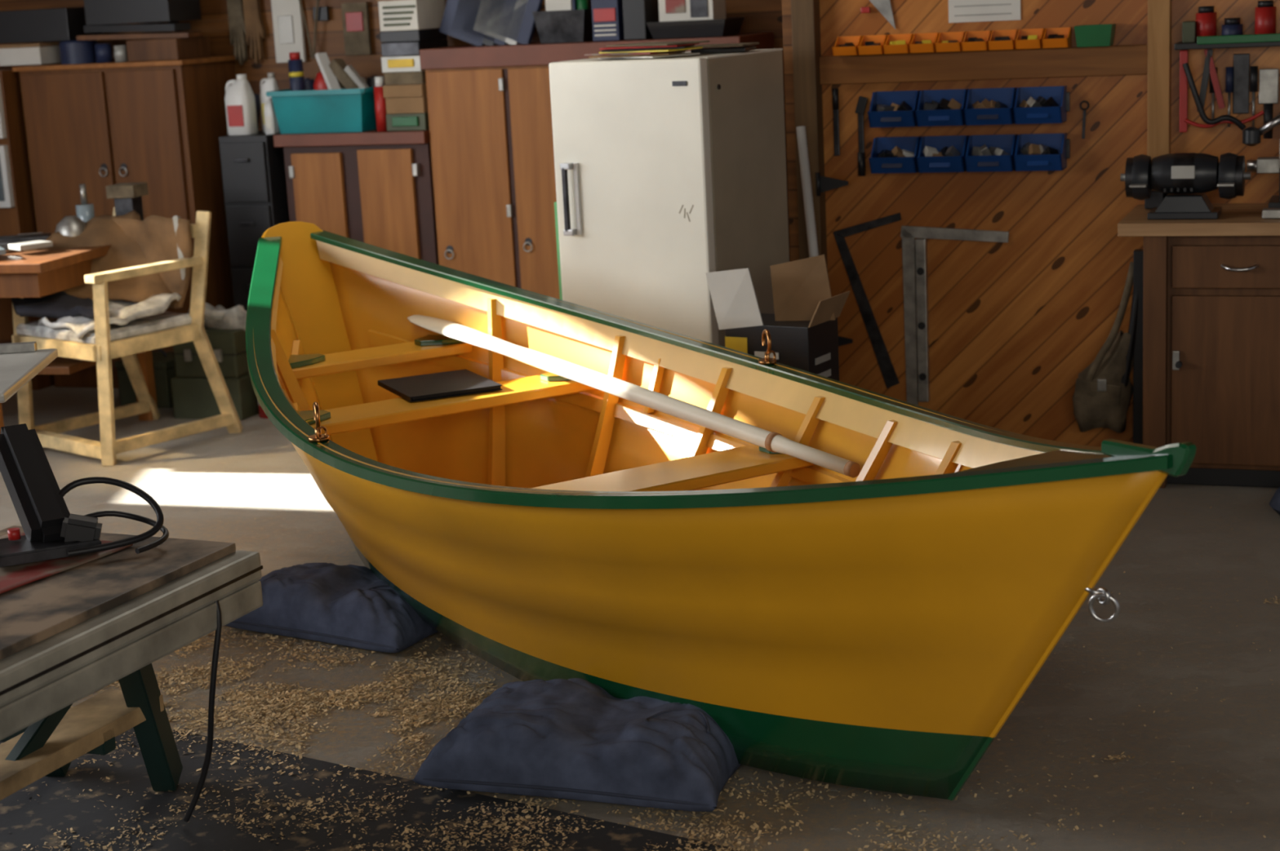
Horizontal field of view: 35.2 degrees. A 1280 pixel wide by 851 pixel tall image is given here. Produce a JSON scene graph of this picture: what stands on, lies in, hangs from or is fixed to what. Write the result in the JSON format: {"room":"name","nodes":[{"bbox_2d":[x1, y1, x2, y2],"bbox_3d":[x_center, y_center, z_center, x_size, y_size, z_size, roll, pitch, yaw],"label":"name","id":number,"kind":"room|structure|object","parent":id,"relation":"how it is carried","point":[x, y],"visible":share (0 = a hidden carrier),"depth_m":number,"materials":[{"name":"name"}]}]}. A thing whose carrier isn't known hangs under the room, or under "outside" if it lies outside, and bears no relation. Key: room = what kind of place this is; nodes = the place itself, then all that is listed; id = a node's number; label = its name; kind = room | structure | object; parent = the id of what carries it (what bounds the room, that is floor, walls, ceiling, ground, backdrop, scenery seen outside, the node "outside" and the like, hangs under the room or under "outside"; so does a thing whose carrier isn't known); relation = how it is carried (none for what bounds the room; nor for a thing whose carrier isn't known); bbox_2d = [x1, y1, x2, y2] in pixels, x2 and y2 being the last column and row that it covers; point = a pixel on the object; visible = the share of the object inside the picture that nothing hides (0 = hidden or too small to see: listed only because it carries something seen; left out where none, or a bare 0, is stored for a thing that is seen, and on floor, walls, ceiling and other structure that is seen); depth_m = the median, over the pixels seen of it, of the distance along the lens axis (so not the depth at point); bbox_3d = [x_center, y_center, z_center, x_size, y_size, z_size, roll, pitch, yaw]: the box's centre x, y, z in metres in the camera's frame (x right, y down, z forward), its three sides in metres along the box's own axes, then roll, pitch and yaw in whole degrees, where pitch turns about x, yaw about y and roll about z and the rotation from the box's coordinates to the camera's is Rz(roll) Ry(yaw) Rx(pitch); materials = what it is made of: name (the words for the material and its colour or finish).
{"room":"boat workshop","nodes":[
{"label":"boat workshop","id":0,"kind":"room"},
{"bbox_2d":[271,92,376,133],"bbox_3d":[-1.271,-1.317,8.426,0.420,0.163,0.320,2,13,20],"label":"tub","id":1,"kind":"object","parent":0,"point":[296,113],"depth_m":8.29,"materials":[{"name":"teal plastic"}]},
{"bbox_2d":[0,0,790,262],"bbox_3d":[-1.731,-1.522,8.924,5.660,2.600,0.081,2,13,20],"label":"wall","id":2,"kind":"structure","parent":0,"point":[760,15],"depth_m":8.72,"materials":[{"name":"brown wood"}]},
{"bbox_2d":[226,0,266,64],"bbox_3d":[-1.714,-1.762,8.784,0.168,0.372,0.030,2,13,20],"label":"gloves","id":3,"kind":"object","parent":2,"relation":"hanging from","point":[246,28],"visible":1,"depth_m":8.78,"materials":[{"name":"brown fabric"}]},
{"bbox_2d":[253,93,260,128],"bbox_3d":[-1.695,-1.175,8.847,0.202,0.561,0.103,2,13,20],"label":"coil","id":4,"kind":"object","parent":2,"relation":"hanging from","point":[257,100],"visible":0.02,"depth_m":8.78,"materials":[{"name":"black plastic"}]},
{"bbox_2d":[271,0,372,62],"bbox_3d":[-1.376,-1.753,8.653,0.460,0.371,0.040,2,13,20],"label":"wall posters","id":5,"kind":"object","parent":2,"relation":"hanging from","point":[288,15],"visible":1,"depth_m":8.67,"materials":[{"name":"white paper"}]},
{"bbox_2d":[277,15,294,44],"bbox_3d":[-1.530,-1.712,8.717,0.070,0.120,0.007,2,13,20],"label":"print","id":6,"kind":"object","parent":5,"relation":"attached to","point":[286,29],"depth_m":8.71},
{"bbox_2d":[345,11,364,31],"bbox_3d":[-1.217,-1.722,8.596,0.080,0.080,0.007,2,13,20],"label":"print","id":7,"kind":"object","parent":5,"relation":"attached to","point":[354,20],"depth_m":8.59,"materials":[{"name":"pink paper"}]},
{"bbox_2d":[0,385,1279,850],"bbox_3d":[0.029,0.576,4.985,10.000,0.001,11.500,-3,12,0],"label":"floor","id":8,"kind":"structure","parent":0,"point":[205,479],"depth_m":4.72,"materials":[{"name":"concrete"}]},
{"bbox_2d":[0,66,54,390],"bbox_3d":[-2.945,-0.903,9.168,0.650,1.410,0.538,2,13,20],"label":"shelf unit","id":9,"kind":"object","parent":8,"relation":"on","point":[17,211],"visible":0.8,"depth_m":8.83,"materials":[{"name":"brown wood"}]},
{"bbox_2d":[0,161,4,200],"bbox_3d":[-2.920,-1.086,8.825,0.305,0.210,0.008,2,13,20],"label":"picture","id":10,"kind":"object","parent":9,"relation":"attached to","point":[2,163],"depth_m":8.78,"materials":[{"name":"grey paper"}]},
{"bbox_2d":[0,341,57,403],"bbox_3d":[-2.051,0.233,5.257,1.000,0.760,0.650,-4,12,-4],"label":"table","id":11,"kind":"object","parent":8,"relation":"on","point":[20,362],"visible":1,"depth_m":5.32,"materials":[{"name":"grey wood"}]},
{"bbox_2d":[0,244,157,434],"bbox_3d":[-2.635,-0.318,7.954,1.200,0.750,0.850,0,13,15],"label":"desk","id":12,"kind":"object","parent":8,"relation":"on","point":[42,273],"visible":0.38,"depth_m":7.57,"materials":[{"name":"brown wood"}]},
{"bbox_2d":[0,340,96,374],"bbox_3d":[-2.592,-0.273,8.022,1.050,0.030,0.580,0,13,15],"label":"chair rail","id":13,"kind":"object","parent":12,"relation":"attached to","point":[60,366],"depth_m":7.67,"materials":[{"name":"brown wood"}]},
{"bbox_2d":[0,182,148,255],"bbox_3d":[-2.480,-0.796,7.827,0.882,0.220,0.746,0,13,15],"label":"clutter","id":14,"kind":"object","parent":12,"relation":"on","point":[127,197],"visible":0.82,"depth_m":7.95,"materials":[{"name":"grey metal"}]},
{"bbox_2d":[75,183,94,222],"bbox_3d":[-2.204,-0.849,8.010,0.070,0.220,0.070,-3,12,0],"label":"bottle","id":15,"kind":"object","parent":14,"relation":"on","point":[85,211],"depth_m":7.98,"materials":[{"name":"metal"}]},
{"bbox_2d":[12,55,235,388],"bbox_3d":[-2.213,-0.896,8.940,0.860,1.420,0.453,2,13,20],"label":"wooden wardrobe","id":16,"kind":"object","parent":8,"relation":"on","point":[160,124],"visible":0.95,"depth_m":8.67,"materials":[{"name":"brown wood"}]},
{"bbox_2d":[11,206,243,466],"bbox_3d":[-2.033,-0.364,7.749,0.691,0.884,0.703,7,16,39],"label":"wooden armchair","id":17,"kind":"object","parent":8,"relation":"on","point":[148,264],"visible":0.84,"depth_m":7.66,"materials":[{"name":"beige paint"}]},
{"bbox_2d":[114,348,176,408],"bbox_3d":[-2.047,-0.211,8.538,0.250,0.236,0.230,2,13,20],"label":"box","id":18,"kind":"object","parent":8,"relation":"on","point":[164,369],"visible":0.52,"depth_m":8.44,"materials":[{"name":"green metal"}]},
{"bbox_2d":[170,302,258,420],"bbox_3d":[-1.712,-0.288,8.227,0.330,0.485,0.273,2,13,20],"label":"toolbox","id":19,"kind":"object","parent":8,"relation":"on","point":[193,396],"visible":0.71,"depth_m":8.13,"materials":[{"name":"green plastic"}]},
{"bbox_2d":[218,129,289,311],"bbox_3d":[-1.552,-0.715,8.707,0.230,1.100,0.500,2,13,20],"label":"filing cabinet","id":20,"kind":"object","parent":8,"relation":"on","point":[253,169],"visible":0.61,"depth_m":8.44,"materials":[{"name":"black metal"}]},
{"bbox_2d":[224,74,257,135],"bbox_3d":[-1.680,-1.347,8.463,0.124,0.250,0.094,2,13,20],"label":"jug","id":21,"kind":"object","parent":20,"relation":"on","point":[239,99],"visible":1,"depth_m":8.43,"materials":[{"name":"white plastic"}]},
{"bbox_2d":[259,72,279,133],"bbox_3d":[-1.558,-1.362,8.501,0.088,0.250,0.066,2,13,20],"label":"detergent jug","id":22,"kind":"object","parent":20,"relation":"on","point":[270,84],"visible":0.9,"depth_m":8.47,"materials":[{"name":"white plastic"}]},
{"bbox_2d":[257,401,268,418],"bbox_3d":[-1.488,-0.129,8.162,0.124,0.180,0.124,-3,12,0],"label":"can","id":23,"kind":"object","parent":8,"relation":"on","point":[262,415],"visible":0.06,"depth_m":8.13,"materials":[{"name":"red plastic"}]},
{"bbox_2d":[224,562,438,653],"bbox_3d":[-0.778,0.459,5.340,0.620,0.154,0.360,5,14,31],"label":"sandbag","id":24,"kind":"object","parent":8,"relation":"on","point":[348,606],"visible":0.87,"depth_m":5.21,"materials":[{"name":"blue fabric"}]},
{"bbox_2d":[273,128,439,264],"bbox_3d":[-1.092,-0.707,8.563,0.695,1.100,0.450,2,13,20],"label":"base cabinet","id":25,"kind":"object","parent":8,"relation":"on","point":[373,187],"visible":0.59,"depth_m":8.28,"materials":[{"name":"brown wood"}]},
{"bbox_2d":[273,128,430,146],"bbox_3d":[-1.118,-1.220,8.452,0.695,0.050,0.450,2,13,20],"label":"countertop","id":26,"kind":"structure","parent":25,"relation":"on","point":[371,137],"depth_m":8.24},
{"bbox_2d":[263,97,276,134],"bbox_3d":[-1.545,-1.292,8.415,0.046,0.150,0.035,2,13,20],"label":"detergent jug","id":27,"kind":"object","parent":26,"relation":"on","point":[268,112],"visible":1,"depth_m":8.40,"materials":[{"name":"white plastic"}]},
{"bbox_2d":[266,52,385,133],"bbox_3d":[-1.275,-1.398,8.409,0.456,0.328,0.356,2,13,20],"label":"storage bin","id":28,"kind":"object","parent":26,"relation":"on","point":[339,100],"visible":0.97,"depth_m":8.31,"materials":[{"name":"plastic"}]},
{"bbox_2d":[313,71,328,89],"bbox_3d":[-1.314,-1.427,8.416,0.100,0.110,0.100,2,13,20],"label":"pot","id":29,"kind":"object","parent":28,"relation":"on","point":[321,82],"depth_m":8.37,"materials":[{"name":"plastic"}]},
{"bbox_2d":[373,76,386,131],"bbox_3d":[-1.058,-1.314,8.237,0.050,0.220,0.050,2,13,20],"label":"spray can","id":30,"kind":"object","parent":26,"relation":"on","point":[380,101],"visible":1,"depth_m":8.22,"materials":[{"name":"red plastic"}]},
{"bbox_2d":[376,0,448,131],"bbox_3d":[-0.922,-1.542,8.235,0.177,0.649,0.272,2,13,20],"label":"cartons","id":31,"kind":"object","parent":26,"relation":"on","point":[408,27],"visible":0.86,"depth_m":8.14,"materials":[{"name":"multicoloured cardboard"}]},
{"bbox_2d":[383,22,409,26],"bbox_3d":[-0.976,-1.611,8.097,0.115,0.010,0.012,2,13,20],"label":"print","id":32,"kind":"object","parent":31,"relation":"on","point":[384,24],"depth_m":8.09,"materials":[{"name":"black paper"}]},
{"bbox_2d":[382,17,412,20],"bbox_3d":[-0.973,-1.633,8.090,0.125,0.010,0.012,2,13,20],"label":"print","id":33,"kind":"object","parent":31,"relation":"on","point":[384,18],"depth_m":8.09,"materials":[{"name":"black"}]},
{"bbox_2d":[382,10,413,14],"bbox_3d":[-0.969,-1.655,8.084,0.135,0.010,0.012,2,13,20],"label":"print","id":34,"kind":"object","parent":31,"relation":"on","point":[384,12],"depth_m":8.08,"materials":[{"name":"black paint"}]},
{"bbox_2d":[382,4,415,8],"bbox_3d":[-0.965,-1.678,8.077,0.145,0.010,0.012,2,13,20],"label":"print","id":35,"kind":"object","parent":31,"relation":"on","point":[384,6],"depth_m":8.07,"materials":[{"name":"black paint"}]},
{"bbox_2d":[0,707,745,850],"bbox_3d":[-0.982,0.877,3.822,2.559,0.006,1.379,5,14,31],"label":"rubber mat","id":36,"kind":"object","parent":8,"relation":"on","point":[24,821],"visible":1,"depth_m":4.13,"materials":[{"name":"black rubber"}]},
{"bbox_2d":[0,525,262,822],"bbox_3d":[-1.304,0.628,3.713,0.622,0.561,1.306,3,13,24],"label":"workbench","id":37,"kind":"object","parent":36,"relation":"on","point":[72,628],"visible":0.82,"depth_m":3.89,"materials":[{"name":"wood"}]},
{"bbox_2d":[0,423,168,567],"bbox_3d":[-1.185,0.141,4.061,0.446,0.232,0.317,3,13,24],"label":"power tool","id":38,"kind":"object","parent":37,"relation":"on","point":[51,531],"visible":1,"depth_m":4.07,"materials":[{"name":"black plastic"}]},
{"bbox_2d":[412,678,741,812],"bbox_3d":[-0.097,0.649,4.232,0.660,0.168,0.400,2,13,20],"label":"sandbag","id":39,"kind":"object","parent":8,"relation":"on","point":[560,739],"visible":0.95,"depth_m":4.11,"materials":[{"name":"blue fabric"}]},
{"bbox_2d":[419,31,773,299],"bbox_3d":[-0.142,-0.837,8.172,1.340,1.424,0.453,2,13,20],"label":"storage cabinet","id":40,"kind":"object","parent":8,"relation":"on","point":[489,107],"visible":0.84,"depth_m":8.05,"materials":[{"name":"brown wood"}]},
{"bbox_2d":[439,0,542,45],"bbox_3d":[-0.596,-1.660,8.090,0.464,0.278,0.032,2,13,20],"label":"plastic bins","id":41,"kind":"object","parent":40,"relation":"on","point":[474,22],"visible":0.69,"depth_m":8.08,"materials":[{"name":"black plastic"}]},
{"bbox_2d":[532,0,593,43],"bbox_3d":[-0.272,-1.647,8.015,0.220,0.234,0.280,2,13,20],"label":"crate","id":42,"kind":"object","parent":40,"relation":"on","point":[562,20],"visible":0.88,"depth_m":7.91,"materials":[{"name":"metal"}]},
{"bbox_2d":[576,0,588,9],"bbox_3d":[-0.227,-1.629,7.936,0.050,0.160,0.050,2,13,20],"label":"bottle","id":43,"kind":"object","parent":42,"relation":"on","point":[580,4],"depth_m":7.91,"materials":[{"name":"green plastic"}]},
{"bbox_2d":[591,0,624,41],"bbox_3d":[-0.114,-1.596,7.882,0.110,0.174,0.136,2,13,20],"label":"carton","id":44,"kind":"object","parent":40,"relation":"on","point":[607,18],"visible":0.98,"depth_m":7.83,"materials":[{"name":"blue cardboard"}]},
{"bbox_2d":[593,8,615,22],"bbox_3d":[-0.137,-1.593,7.821,0.090,0.050,0.006,2,13,20],"label":"print","id":45,"kind":"object","parent":44,"relation":"on","point":[600,15],"depth_m":7.82,"materials":[{"name":"red paper"}]},
{"bbox_2d":[622,0,744,39],"bbox_3d":[0.167,-1.607,7.821,0.420,0.194,0.250,2,13,20],"label":"box","id":46,"kind":"object","parent":40,"relation":"on","point":[642,19],"visible":1,"depth_m":7.75,"materials":[{"name":"cardboard"}]},
{"bbox_2d":[665,0,685,13],"bbox_3d":[0.135,-1.624,7.732,0.080,0.080,0.006,2,13,20],"label":"print","id":47,"kind":"object","parent":46,"relation":"attached to","point":[671,6],"depth_m":7.73,"materials":[{"name":"red paper"}]},
{"bbox_2d":[658,0,725,22],"bbox_3d":[0.203,-1.611,7.801,0.220,0.180,0.160,2,13,20],"label":"books","id":48,"kind":"object","parent":46,"relation":"on","point":[668,10],"depth_m":7.73,"materials":[{"name":"white paper"}]},
{"bbox_2d":[645,17,744,39],"bbox_3d":[0.217,-1.542,7.817,0.320,0.064,0.250,2,13,20],"label":"tray","id":49,"kind":"object","parent":46,"relation":"on","point":[655,27],"depth_m":7.72,"materials":[{"name":"black plastic"}]},
{"bbox_2d":[689,0,707,17],"bbox_3d":[0.225,-1.611,7.702,0.070,0.100,0.006,2,13,20],"label":"print","id":50,"kind":"object","parent":46,"relation":"on","point":[698,8],"depth_m":7.70,"materials":[{"name":"paper"}]},
{"bbox_2d":[0,488,1279,850],"bbox_3d":[-0.103,0.582,4.958,4.669,0.014,3.564,-3,12,0],"label":"scattered sawdust","id":51,"kind":"object","parent":8,"relation":"on","point":[308,706],"visible":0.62,"depth_m":4.62},
{"bbox_2d":[548,48,789,346],"bbox_3d":[0.105,-0.503,6.626,0.571,1.404,0.625,4,14,29],"label":"refrigerator","id":52,"kind":"object","parent":8,"relation":"on","point":[670,171],"visible":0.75,"depth_m":6.34,"materials":[{"name":"metal"}]},
{"bbox_2d":[584,40,759,58],"bbox_3d":[0.095,-1.197,6.396,0.446,0.041,0.446,4,14,29],"label":"pile","id":53,"kind":"object","parent":52,"relation":"on","point":[651,49],"visible":1,"depth_m":6.30,"materials":[{"name":"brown paper"}]},
{"bbox_2d":[584,49,687,55],"bbox_3d":[-0.013,-1.180,6.373,0.260,0.005,0.200,6,15,36],"label":"magazine","id":54,"kind":"object","parent":53,"relation":"on","point":[611,52],"depth_m":6.26,"materials":[{"name":"yellow paper"}]},
{"bbox_2d":[588,50,685,57],"bbox_3d":[-0.008,-1.172,6.363,0.260,0.005,0.200,1,13,17],"label":"magazine","id":55,"kind":"object","parent":53,"relation":"on","point":[603,54],"depth_m":6.27,"materials":[{"name":"paper"}]},
{"bbox_2d":[601,44,694,52],"bbox_3d":[0.027,-1.186,6.335,0.260,0.005,0.200,0,12,11],"label":"magazine","id":56,"kind":"object","parent":53,"relation":"on","point":[610,48],"depth_m":6.26,"materials":[{"name":"yellow paper"}]},
{"bbox_2d":[597,53,699,58],"bbox_3d":[0.027,-1.168,6.365,0.200,0.005,0.260,-13,16,-40],"label":"magazine","id":57,"kind":"object","parent":53,"relation":"on","point":[600,55],"depth_m":6.28,"materials":[{"name":"white paper"}]},
{"bbox_2d":[599,43,699,49],"bbox_3d":[0.031,-1.196,6.351,0.260,0.005,0.200,2,13,23],"label":"magazine","id":58,"kind":"object","parent":53,"relation":"on","point":[630,46],"depth_m":6.26,"materials":[{"name":"red paper"}]},
{"bbox_2d":[599,46,702,53],"bbox_3d":[0.034,-1.180,6.334,0.260,0.005,0.200,5,15,33],"label":"magazine","id":59,"kind":"object","parent":53,"relation":"on","point":[609,50],"depth_m":6.26,"materials":[{"name":"yellow paper"}]},
{"bbox_2d":[605,40,709,47],"bbox_3d":[0.056,-1.202,6.346,0.260,0.005,0.200,8,17,42],"label":"magazine","id":60,"kind":"object","parent":53,"relation":"on","point":[683,43],"depth_m":6.29,"materials":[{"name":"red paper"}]},
{"bbox_2d":[690,45,755,53],"bbox_3d":[0.268,-1.204,6.456,0.180,0.012,0.140,1,13,18],"label":"magazine","id":61,"kind":"object","parent":53,"relation":"on","point":[712,49],"depth_m":6.40,"materials":[{"name":"black paper"}]},
{"bbox_2d":[693,42,759,47],"bbox_3d":[0.267,-1.218,6.454,0.190,0.006,0.150,3,13,24],"label":"magazine","id":62,"kind":"object","parent":53,"relation":"on","point":[730,45],"depth_m":6.41,"materials":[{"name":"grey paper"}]},
{"bbox_2d":[245,221,1196,800],"bbox_3d":[-0.088,0.091,4.890,1.367,0.922,3.732,-10,14,-31],"label":"rowboat","id":63,"kind":"object","parent":8,"relation":"on","point":[879,628],"visible":0.98,"depth_m":4.20,"materials":[{"name":"yellow paint"}]},
{"bbox_2d":[307,434,328,442],"bbox_3d":[-0.749,0.030,4.697,0.048,0.010,0.048,-10,14,-31],"label":"socket","id":64,"kind":"object","parent":63,"relation":"attached to","point":[316,437],"depth_m":4.68,"materials":[{"name":"brown metal"}]},
{"bbox_2d":[377,368,502,402],"bbox_3d":[-0.572,-0.115,5.740,0.271,0.015,0.300,-8,13,-23],"label":"notebook","id":65,"kind":"object","parent":63,"relation":"on","point":[460,382],"visible":1,"depth_m":5.70,"materials":[{"name":"black plastic"}]},
{"bbox_2d":[407,315,860,478],"bbox_3d":[-0.083,-0.107,5.506,0.112,0.234,1.835,-13,16,-40],"label":"oar","id":66,"kind":"object","parent":63,"relation":"on","point":[773,442],"visible":1,"depth_m":5.37,"materials":[{"name":"white paint"}]},
{"bbox_2d":[758,358,776,364],"bbox_3d":[0.339,-0.171,5.366,0.048,0.010,0.048,-10,14,-31],"label":"socket","id":67,"kind":"object","parent":63,"relation":"attached to","point":[762,361],"depth_m":5.35,"materials":[{"name":"brown metal"}]},
{"bbox_2d":[705,254,849,381],"bbox_3d":[0.428,-0.107,6.103,0.355,0.820,0.260,5,14,31],"label":"cardboard box","id":68,"kind":"object","parent":8,"relation":"on","point":[802,328],"visible":0.38,"depth_m":6.02,"materials":[{"name":"black cardboard"}]},
{"bbox_2d":[724,337,747,353],"bbox_3d":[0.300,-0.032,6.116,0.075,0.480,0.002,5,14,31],"label":"print","id":69,"kind":"object","parent":68,"relation":"attached to","point":[738,344],"depth_m":6.07},
{"bbox_2d":[795,125,818,257],"bbox_3d":[0.608,-0.445,6.889,0.032,1.137,0.279,-6,13,-14],"label":"pipe","id":70,"kind":"object","parent":8,"relation":"on","point":[801,131],"visible":0.34,"depth_m":6.87,"materials":[{"name":"grey metal"}]},
{"bbox_2d":[1117,203,1279,488],"bbox_3d":[2.235,-0.248,6.283,1.400,0.840,0.520,2,13,20],"label":"workbench","id":71,"kind":"object","parent":8,"relation":"on","point":[1211,286],"visible":0.83,"depth_m":6.22,"materials":[{"name":"brown wood"}]},
{"bbox_2d":[1072,248,1143,444],"bbox_3d":[1.566,-0.260,6.707,0.248,0.650,0.142,2,13,20],"label":"hanging bag","id":72,"kind":"object","parent":71,"relation":"hanging from","point":[1104,391],"visible":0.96,"depth_m":6.68,"materials":[{"name":"fabric"}]},
{"bbox_2d":[1120,152,1250,219],"bbox_3d":[1.685,-0.744,6.242,0.390,0.196,0.200,2,13,20],"label":"grinder","id":73,"kind":"object","parent":71,"relation":"on","point":[1186,178],"visible":1,"depth_m":6.21,"materials":[{"name":"metal"}]},
{"bbox_2d":[1144,190,1167,208],"bbox_3d":[1.698,-0.746,6.521,0.120,0.080,0.080,2,13,20],"label":"box","id":74,"kind":"object","parent":73,"relation":"attached to","point":[1156,198],"visible":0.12,"depth_m":6.50,"materials":[{"name":"metal"}]},
{"bbox_2d":[1242,114,1279,218],"bbox_3d":[2.073,-0.864,6.182,0.448,0.418,0.350,2,13,20],"label":"bench vise","id":75,"kind":"object","parent":71,"relation":"on","point":[1251,135],"visible":0.98,"depth_m":6.29,"materials":[{"name":"metal"}]},
{"bbox_2d":[1269,487,1279,515],"bbox_3d":[1.994,0.220,5.953,0.260,0.090,0.260,-3,12,0],"label":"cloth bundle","id":76,"kind":"object","parent":8,"relation":"on","point":[1274,503],"visible":1,"depth_m":5.95,"materials":[{"name":"blue fabric"}]},
{"bbox_2d":[781,0,799,262],"bbox_3d":[0.704,-1.325,7.449,0.060,2.600,1.020,2,13,20],"label":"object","id":77,"kind":"structure","parent":0,"point":[786,4],"depth_m":7.03,"materials":[{"name":"brown wood"}]},
{"bbox_2d":[791,0,853,346],"bbox_3d":[0.621,-1.201,6.898,0.185,2.600,0.098,2,13,20],"label":"post","id":78,"kind":"object","parent":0,"point":[805,14],"depth_m":6.92,"materials":[{"name":"brown wood"}]},
{"bbox_2d":[819,0,1279,447],"bbox_3d":[2.229,-1.173,6.395,3.540,2.600,0.080,2,13,20],"label":"wall","id":79,"kind":"structure","parent":0,"point":[1014,325],"depth_m":6.86,"materials":[{"name":"brown wood"}]},
{"bbox_2d":[831,88,839,155],"bbox_3d":[0.676,-1.046,6.951,0.022,0.230,0.022,2,13,20],"label":"knife","id":80,"kind":"object","parent":79,"relation":"attached to","point":[834,91],"visible":1,"depth_m":6.94,"materials":[{"name":"metal"}]},
{"bbox_2d":[854,95,868,176],"bbox_3d":[0.764,-0.995,6.924,0.045,0.272,0.026,2,13,20],"label":"tool","id":81,"kind":"object","parent":79,"relation":"hanging from","point":[862,101],"visible":1,"depth_m":6.93,"materials":[{"name":"metal"}]},
{"bbox_2d":[832,213,901,388],"bbox_3d":[0.801,-0.435,7.055,0.244,0.619,0.006,2,13,20],"label":"square","id":82,"kind":"object","parent":79,"relation":"attached to","point":[890,377],"visible":1,"depth_m":7.06,"materials":[{"name":"metal"}]},
{"bbox_2d":[860,0,895,28],"bbox_3d":[0.792,-1.417,6.816,0.140,0.160,0.024,2,13,20],"label":"triangle","id":83,"kind":"object","parent":79,"relation":"attached to","point":[884,6],"visible":1,"depth_m":6.82,"materials":[{"name":"metal"}]},
{"bbox_2d":[915,238,929,402],"bbox_3d":[0.979,-0.363,6.990,0.036,0.570,0.032,2,13,20],"label":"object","id":84,"kind":"object","parent":79,"relation":"hanging from","point":[921,251],"visible":1,"depth_m":6.98,"materials":[{"name":"metal"}]},
{"bbox_2d":[900,225,1008,405],"bbox_3d":[1.089,-0.375,6.960,0.375,0.635,0.006,2,13,20],"label":"framing square","id":85,"kind":"object","parent":79,"relation":"attached to","point":[908,234],"visible":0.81,"depth_m":6.98,"materials":[{"name":"metal"}]},
{"bbox_2d":[867,85,1070,173],"bbox_3d":[1.097,-0.988,6.751,0.660,0.270,0.130,2,13,20],"label":"bins","id":86,"kind":"object","parent":79,"relation":"attached to","point":[1032,104],"visible":1,"depth_m":6.74,"materials":[{"name":"plastic"}]},
{"bbox_2d":[819,44,1147,84],"bbox_3d":[1.136,-1.206,6.740,1.100,0.095,0.031,2,13,20],"label":"rail","id":87,"kind":"object","parent":79,"relation":"attached to","point":[1122,60],"visible":0.99,"depth_m":6.72,"materials":[{"name":"brown wood"}]},
{"bbox_2d":[831,26,1071,55],"bbox_3d":[1.033,-1.279,6.718,0.787,0.062,0.090,2,13,20],"label":"bins","id":88,"kind":"object","parent":87,"relation":"on","point":[1052,37],"visible":1,"depth_m":6.71,"materials":[{"name":"plastic"}]},
{"bbox_2d":[1074,23,1115,47],"bbox_3d":[1.478,-1.267,6.547,0.120,0.067,0.100,2,13,20],"label":"bin","id":89,"kind":"object","parent":87,"relation":"on","point":[1088,35],"visible":1,"depth_m":6.51,"materials":[{"name":"plastic"}]},
{"bbox_2d":[948,0,1021,22],"bbox_3d":[1.144,-1.417,6.699,0.240,0.145,0.008,2,13,20],"label":"paper","id":90,"kind":"object","parent":79,"relation":"attached to","point":[959,11],"visible":1,"depth_m":6.71,"materials":[{"name":"white paper"}]},
{"bbox_2d":[1080,100,1088,138],"bbox_3d":[1.468,-1.010,6.657,0.032,0.126,0.010,2,13,21],"label":"wrench","id":91,"kind":"object","parent":79,"relation":"attached to","point":[1083,101],"visible":1,"depth_m":6.66,"materials":[{"name":"metal"}]},
{"bbox_2d":[1146,0,1171,159],"bbox_3d":[1.661,-1.585,6.441,0.070,1.760,0.050,2,13,20],"label":"stud","id":92,"kind":"object","parent":79,"relation":"attached to","point":[1159,11],"visible":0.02,"depth_m":6.52,"materials":[{"name":"brown wood"}]},
{"bbox_2d":[1174,0,1279,49],"bbox_3d":[2.119,-1.260,6.277,0.870,0.140,0.175,2,13,20],"label":"shelf","id":93,"kind":"object","parent":79,"relation":"attached to","point":[1201,33],"visible":1,"depth_m":6.33,"materials":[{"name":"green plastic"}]},
{"bbox_2d":[1195,12,1216,41],"bbox_3d":[1.798,-1.266,6.404,0.064,0.090,0.064,2,13,20],"label":"jar","id":94,"kind":"object","parent":93,"relation":"on","point":[1206,22],"depth_m":6.38,"materials":[{"name":"red plastic"}]},
{"bbox_2d":[1179,48,1279,138],"bbox_3d":[1.930,-1.058,6.428,0.406,0.292,0.116,-1,12,10],"label":"tools","id":95,"kind":"object","parent":93,"relation":"hanging from","point":[1237,77],"visible":1,"depth_m":6.45,"materials":[{"name":"red metal"}]},
{"bbox_2d":[1222,23,1242,35],"bbox_3d":[1.874,-1.244,6.381,0.064,0.050,0.064,2,13,20],"label":"jar","id":96,"kind":"object","parent":93,"relation":"on","point":[1227,28],"depth_m":6.35,"materials":[{"name":"blue plastic"}]},
{"bbox_2d":[1254,6,1275,34],"bbox_3d":[1.967,-1.266,6.341,0.064,0.100,0.064,2,13,20],"label":"jar","id":97,"kind":"object","parent":93,"relation":"on","point":[1264,16],"depth_m":6.31,"materials":[{"name":"red plastic"}]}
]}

